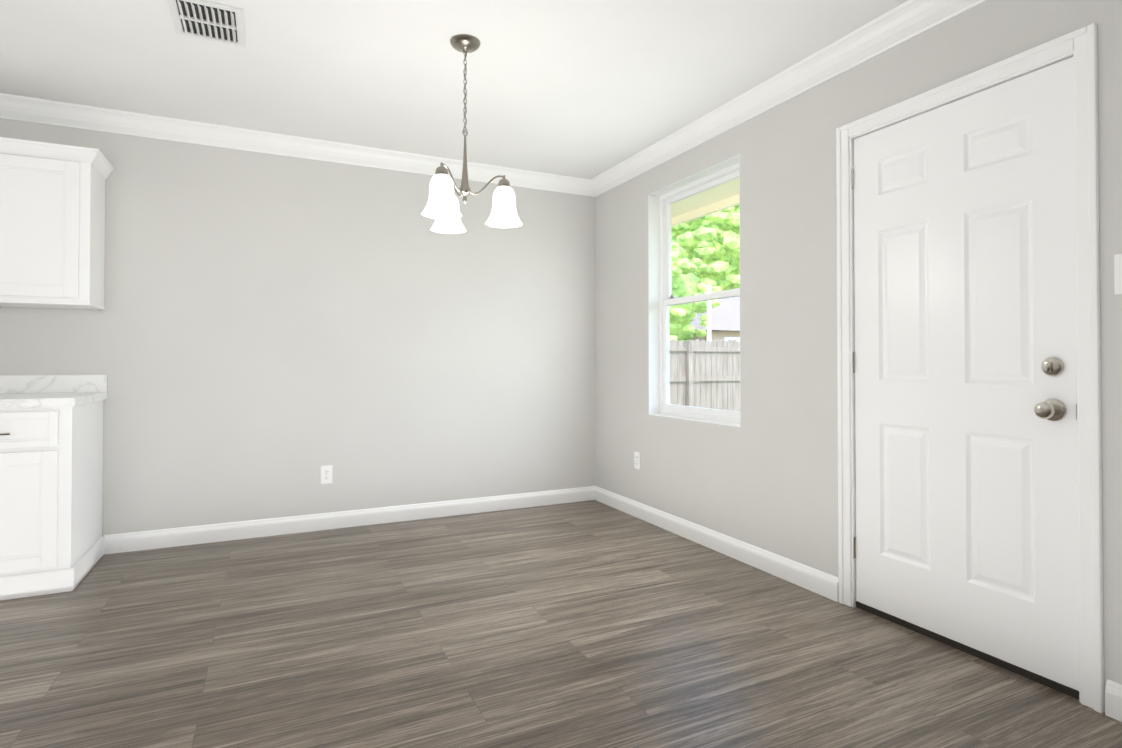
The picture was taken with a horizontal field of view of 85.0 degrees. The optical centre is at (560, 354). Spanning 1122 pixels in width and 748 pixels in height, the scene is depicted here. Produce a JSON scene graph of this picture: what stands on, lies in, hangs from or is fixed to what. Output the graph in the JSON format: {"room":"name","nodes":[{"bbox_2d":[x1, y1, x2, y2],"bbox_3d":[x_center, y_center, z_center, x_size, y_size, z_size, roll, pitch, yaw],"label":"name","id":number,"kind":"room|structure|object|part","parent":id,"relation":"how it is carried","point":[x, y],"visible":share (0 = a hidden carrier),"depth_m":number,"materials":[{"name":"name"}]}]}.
{"room":"dining room","nodes":[
{"label":"dining room","id":0,"kind":"room"},
{"bbox_2d":[0,118,595,534],"bbox_3d":[-2.502,-0.119,3.490,6.370,2.440,0.150,0,-1,-26],"label":"wall","id":1,"kind":"structure","parent":0,"point":[264,336],"depth_m":3.86,"materials":[{"name":"paint"}]},
{"bbox_2d":[0,375,106,394],"bbox_3d":[-3.608,0.151,2.860,2.432,0.095,0.020,0,-1,-26],"label":"backsplash","id":2,"kind":"structure","parent":1,"relation":"attached to","point":[8,383],"depth_m":3.27,"materials":[{"name":"white stone"}]},
{"bbox_2d":[0,137,107,308],"bbox_3d":[-2.712,-0.658,3.127,0.558,0.770,0.329,0,-1,-26],"label":"upper cabinet","id":3,"kind":"object","parent":1,"relation":"attached to","point":[52,225],"depth_m":3.04,"materials":[{"name":"white wood"}]},
{"bbox_3d":[-3.550,-0.267,2.728,2.419,0.022,0.313,0,-1,-26],"label":"rail","id":4,"kind":"part","parent":3,"relation":"part of","materials":[{"name":"white wood"}]},
{"bbox_3d":[-3.526,-1.014,2.729,2.455,0.067,0.349,0,-1,-26],"label":"crown","id":5,"kind":"part","parent":3,"relation":"part of","materials":[{"name":"white wood"}]},
{"bbox_2d":[0,93,587,195],"bbox_3d":[-2.495,-1.290,3.373,5.970,0.100,0.092,0,-1,-26],"label":"crown molding","id":6,"kind":"structure","parent":1,"relation":"attached to","point":[14,107],"depth_m":3.69,"materials":[{"name":"white wood"}]},
{"bbox_2d":[321,465,331,483],"bbox_3d":[-1.486,0.759,3.880,0.070,0.115,0.008,0,-1,-26],"label":"outlet","id":7,"kind":"object","parent":1,"relation":"attached to","point":[329,467],"depth_m":3.88,"materials":[{"name":"white plastic"}]},
{"bbox_2d":[102,486,593,553],"bbox_3d":[-1.130,1.055,4.045,3.104,0.104,0.014,0,-1,-26],"label":"baseboard","id":8,"kind":"structure","parent":1,"relation":"attached to","point":[191,535],"depth_m":3.88,"materials":[{"name":"white wood"}]},
{"bbox_2d":[0,0,907,178],"bbox_3d":[-0.903,-1.427,0.174,6.370,0.100,7.540,0,-1,-26],"label":"ceiling","id":9,"kind":"structure","parent":0,"point":[587,89],"depth_m":2.85,"materials":[{"name":"paint"}]},
{"bbox_2d":[167,0,245,46],"bbox_3d":[-1.426,-1.342,2.476,0.260,0.017,0.315,0,-1,-26],"label":"ceiling vent","id":10,"kind":"object","parent":9,"relation":"in","point":[210,21],"visible":1,"depth_m":2.46,"materials":[{"name":"white metal"}]},
{"bbox_2d":[421,34,522,233],"bbox_3d":[-0.413,-0.957,2.667,0.447,0.784,0.433,0,-1,-26],"label":"chandelier","id":11,"kind":"object","parent":9,"relation":"hanging from","point":[442,208],"visible":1,"depth_m":2.60,"materials":[{"name":"white glass"}]},
{"bbox_3d":[-0.413,-0.796,2.633,0.048,0.296,0.048,0,-1,-26],"label":"stem","id":12,"kind":"part","parent":11,"relation":"part of","materials":[{"name":"silver metal"}]},
{"bbox_3d":[-0.413,-1.129,2.637,0.025,0.376,0.016,0,-1,-26],"label":"chain","id":13,"kind":"part","parent":11,"relation":"part of","materials":[{"name":"silver metal"}]},
{"bbox_2d":[0,500,1121,747],"bbox_3d":[-0.903,1.113,0.145,6.370,0.100,7.540,0,-1,-26],"label":"floor","id":14,"kind":"structure","parent":0,"point":[586,624],"depth_m":2.21,"materials":[{"name":"brown wood"}]},
{"bbox_2d":[0,399,104,599],"bbox_3d":[-2.671,0.668,2.971,0.604,0.855,0.619,0,-1,-26],"label":"base cabinet","id":15,"kind":"object","parent":14,"relation":"on","point":[52,538],"depth_m":2.79,"materials":[{"name":"painted wood"},{"name":"satin nickel"}]},
{"bbox_3d":[-3.482,1.038,2.581,2.427,0.105,0.611,0,-1,-26],"label":"trim","id":16,"kind":"part","parent":15,"relation":"part of","materials":[{"name":"white wood"}]},
{"bbox_2d":[0,391,106,410],"bbox_3d":[-3.475,0.216,2.582,2.432,0.040,0.635,0,-1,-26],"label":"countertop","id":17,"kind":"structure","parent":15,"relation":"on","point":[18,398],"depth_m":2.85,"materials":[{"name":"white stone"}]},
{"bbox_2d":[595,0,1121,711],"bbox_3d":[1.901,-0.142,1.505,0.150,2.440,7.240,0,-1,-26],"label":"wall","id":18,"kind":"structure","parent":0,"point":[765,476],"depth_m":2.97,"materials":[{"name":"paint"}]},
{"bbox_2d":[634,452,639,469],"bbox_3d":[0.521,0.723,4.189,0.004,0.115,0.070,0,-1,-26],"label":"outlet","id":19,"kind":"object","parent":18,"relation":"attached to","point":[638,460],"visible":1,"depth_m":4.18,"materials":[{"name":"white plastic"}]},
{"bbox_2d":[648,154,740,426],"bbox_3d":[0.841,-0.341,3.718,0.149,1.470,0.878,0,-1,-26],"label":"window unit","id":20,"kind":"structure","parent":18,"relation":"in","point":[661,298],"depth_m":4.04,"materials":[{"name":"white plastic"}]},
{"bbox_3d":[0.868,-0.004,3.727,0.024,0.735,0.818,0,-1,-26],"label":"sash","id":21,"kind":"part","parent":20,"relation":"part of","materials":[{"name":"white plastic"}]},
{"bbox_3d":[0.891,-0.689,3.746,0.024,0.715,0.818,0,-1,-26],"label":"sash","id":22,"kind":"part","parent":20,"relation":"part of","materials":[{"name":"white plastic"}]},
{"bbox_3d":[0.880,-0.343,3.736,0.030,1.346,0.758,0,-1,-26],"label":"glass","id":23,"kind":"part","parent":20,"relation":"part of","materials":[{"name":"clear glass"}]},
{"bbox_2d":[671,178,738,226],"bbox_3d":[1.443,-1.200,3.383,0.640,0.200,11.000,0,-1,-26],"label":"eave","id":24,"kind":"object","parent":18,"relation":"attached to","point":[685,212],"depth_m":4.58,"materials":[{"name":"beige"}]},
{"bbox_2d":[594,486,838,601],"bbox_3d":[0.753,1.051,3.693,0.014,0.104,2.190,0,-1,-26],"label":"baseboard","id":25,"kind":"structure","parent":18,"relation":"attached to","point":[824,584],"depth_m":3.31,"materials":[{"name":"white wood"}]},
{"bbox_2d":[588,0,986,196],"bbox_3d":[1.792,-1.312,1.466,0.092,0.100,7.240,0,-1,-26],"label":"crown molding","id":26,"kind":"structure","parent":18,"relation":"attached to","point":[900,24],"depth_m":2.87,"materials":[{"name":"white wood"}]},
{"bbox_2d":[852,57,1078,690],"bbox_3d":[1.437,0.058,2.291,0.117,2.002,0.816,0,-1,-26],"label":"door","id":27,"kind":"structure","parent":18,"relation":"in","point":[965,404],"depth_m":2.21,"materials":[{"name":"white"}]},
{"bbox_3d":[1.285,0.034,2.665,0.040,1.690,0.010,0,-1,-26],"label":"door hinges","id":28,"kind":"part","parent":27,"relation":"part of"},
{"bbox_3d":[1.566,0.178,1.970,0.073,0.074,0.074,0,-1,-26],"label":"knob","id":29,"kind":"part","parent":27,"relation":"part of","materials":[{"name":"silver metal"}]},
{"bbox_2d":[1041,357,1063,376],"bbox_3d":[1.585,0.039,1.981,0.030,0.064,0.064,0,-1,-26],"label":"lock","id":30,"kind":"object","parent":27,"relation":"attached to","point":[1052,366],"depth_m":1.97,"materials":[{"name":"silver metal"}]},
{"bbox_2d":[856,601,1078,699],"bbox_3d":[1.528,1.076,2.319,0.166,0.024,0.816,0,-1,-26],"label":"door threshold sill","id":31,"kind":"structure","parent":18,"relation":"attached to","point":[1057,686],"depth_m":2.20,"materials":[{"name":"brown metal"}]},
{"bbox_2d":[841,23,1103,712],"bbox_3d":[1.504,0.039,2.319,0.163,2.098,0.944,0,-1,-26],"label":"door frame","id":32,"kind":"structure","parent":18,"relation":"attached to","point":[1077,45],"depth_m":1.92,"materials":[{"name":"white wood"}]},
{"bbox_2d":[1105,679,1121,721],"bbox_3d":[2.518,1.009,0.018,0.014,0.104,4.048,0,-1,-26],"label":"baseboard","id":33,"kind":"structure","parent":18,"relation":"attached to","point":[1113,699],"depth_m":1.82,"materials":[{"name":"white wood"}]},
{"bbox_2d":[1114,254,1121,294],"bbox_3d":[1.678,-0.241,1.774,0.020,0.120,0.125,0,-1,-26],"label":"light switch","id":34,"kind":"object","parent":18,"relation":"attached to","point":[1117,273],"visible":1,"depth_m":1.82,"materials":[{"name":"white plastic"}]},
{"label":"outside","id":35,"kind":"structure","parent":0,"visible":0},
{"bbox_3d":[20.527,1.746,29.152,57.380,0.200,85.000,0,-1,-26],"label":"lawn","id":36,"kind":"structure","parent":35,"visible":0},
{"bbox_2d":[669,241,720,341],"bbox_3d":[2.294,-1.091,17.796,4.626,5.152,4.525,0,-1,-26],"label":"tree","id":37,"kind":"object","parent":36,"relation":"on","point":[689,289],"depth_m":16.58,"materials":[{"name":"green plant"}]},
{"bbox_2d":[669,339,739,410],"bbox_3d":[5.484,0.575,13.561,16.232,1.777,0.148,0,-1,-26],"label":"fence","id":38,"kind":"object","parent":36,"relation":"on","point":[708,350],"depth_m":12.39,"materials":[{"name":"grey wood"}]},
{"bbox_2d":[672,205,739,296],"bbox_3d":[9.246,-4.312,38.219,11.940,12.063,11.941,0,-1,-26],"label":"tree","id":39,"kind":"object","parent":36,"relation":"on","point":[729,254],"depth_m":33.48,"materials":[{"name":"green plant"}]},
{"bbox_2d":[676,297,739,341],"bbox_3d":[8.134,-0.443,26.777,10.700,4.117,7.500,0,-1,-26],"label":"neighbor house","id":40,"kind":"structure","parent":36,"relation":"on","point":[731,314],"depth_m":22.54,"materials":[{"name":"beige"}]},
{"bbox_2d":[707,285,710,340],"bbox_3d":[3.212,-0.024,13.249,0.080,2.967,0.080,0,-1,-26],"label":"pole","id":41,"kind":"object","parent":36,"relation":"on","point":[708,315],"depth_m":13.23,"materials":[{"name":"white plastic"}]}
]}

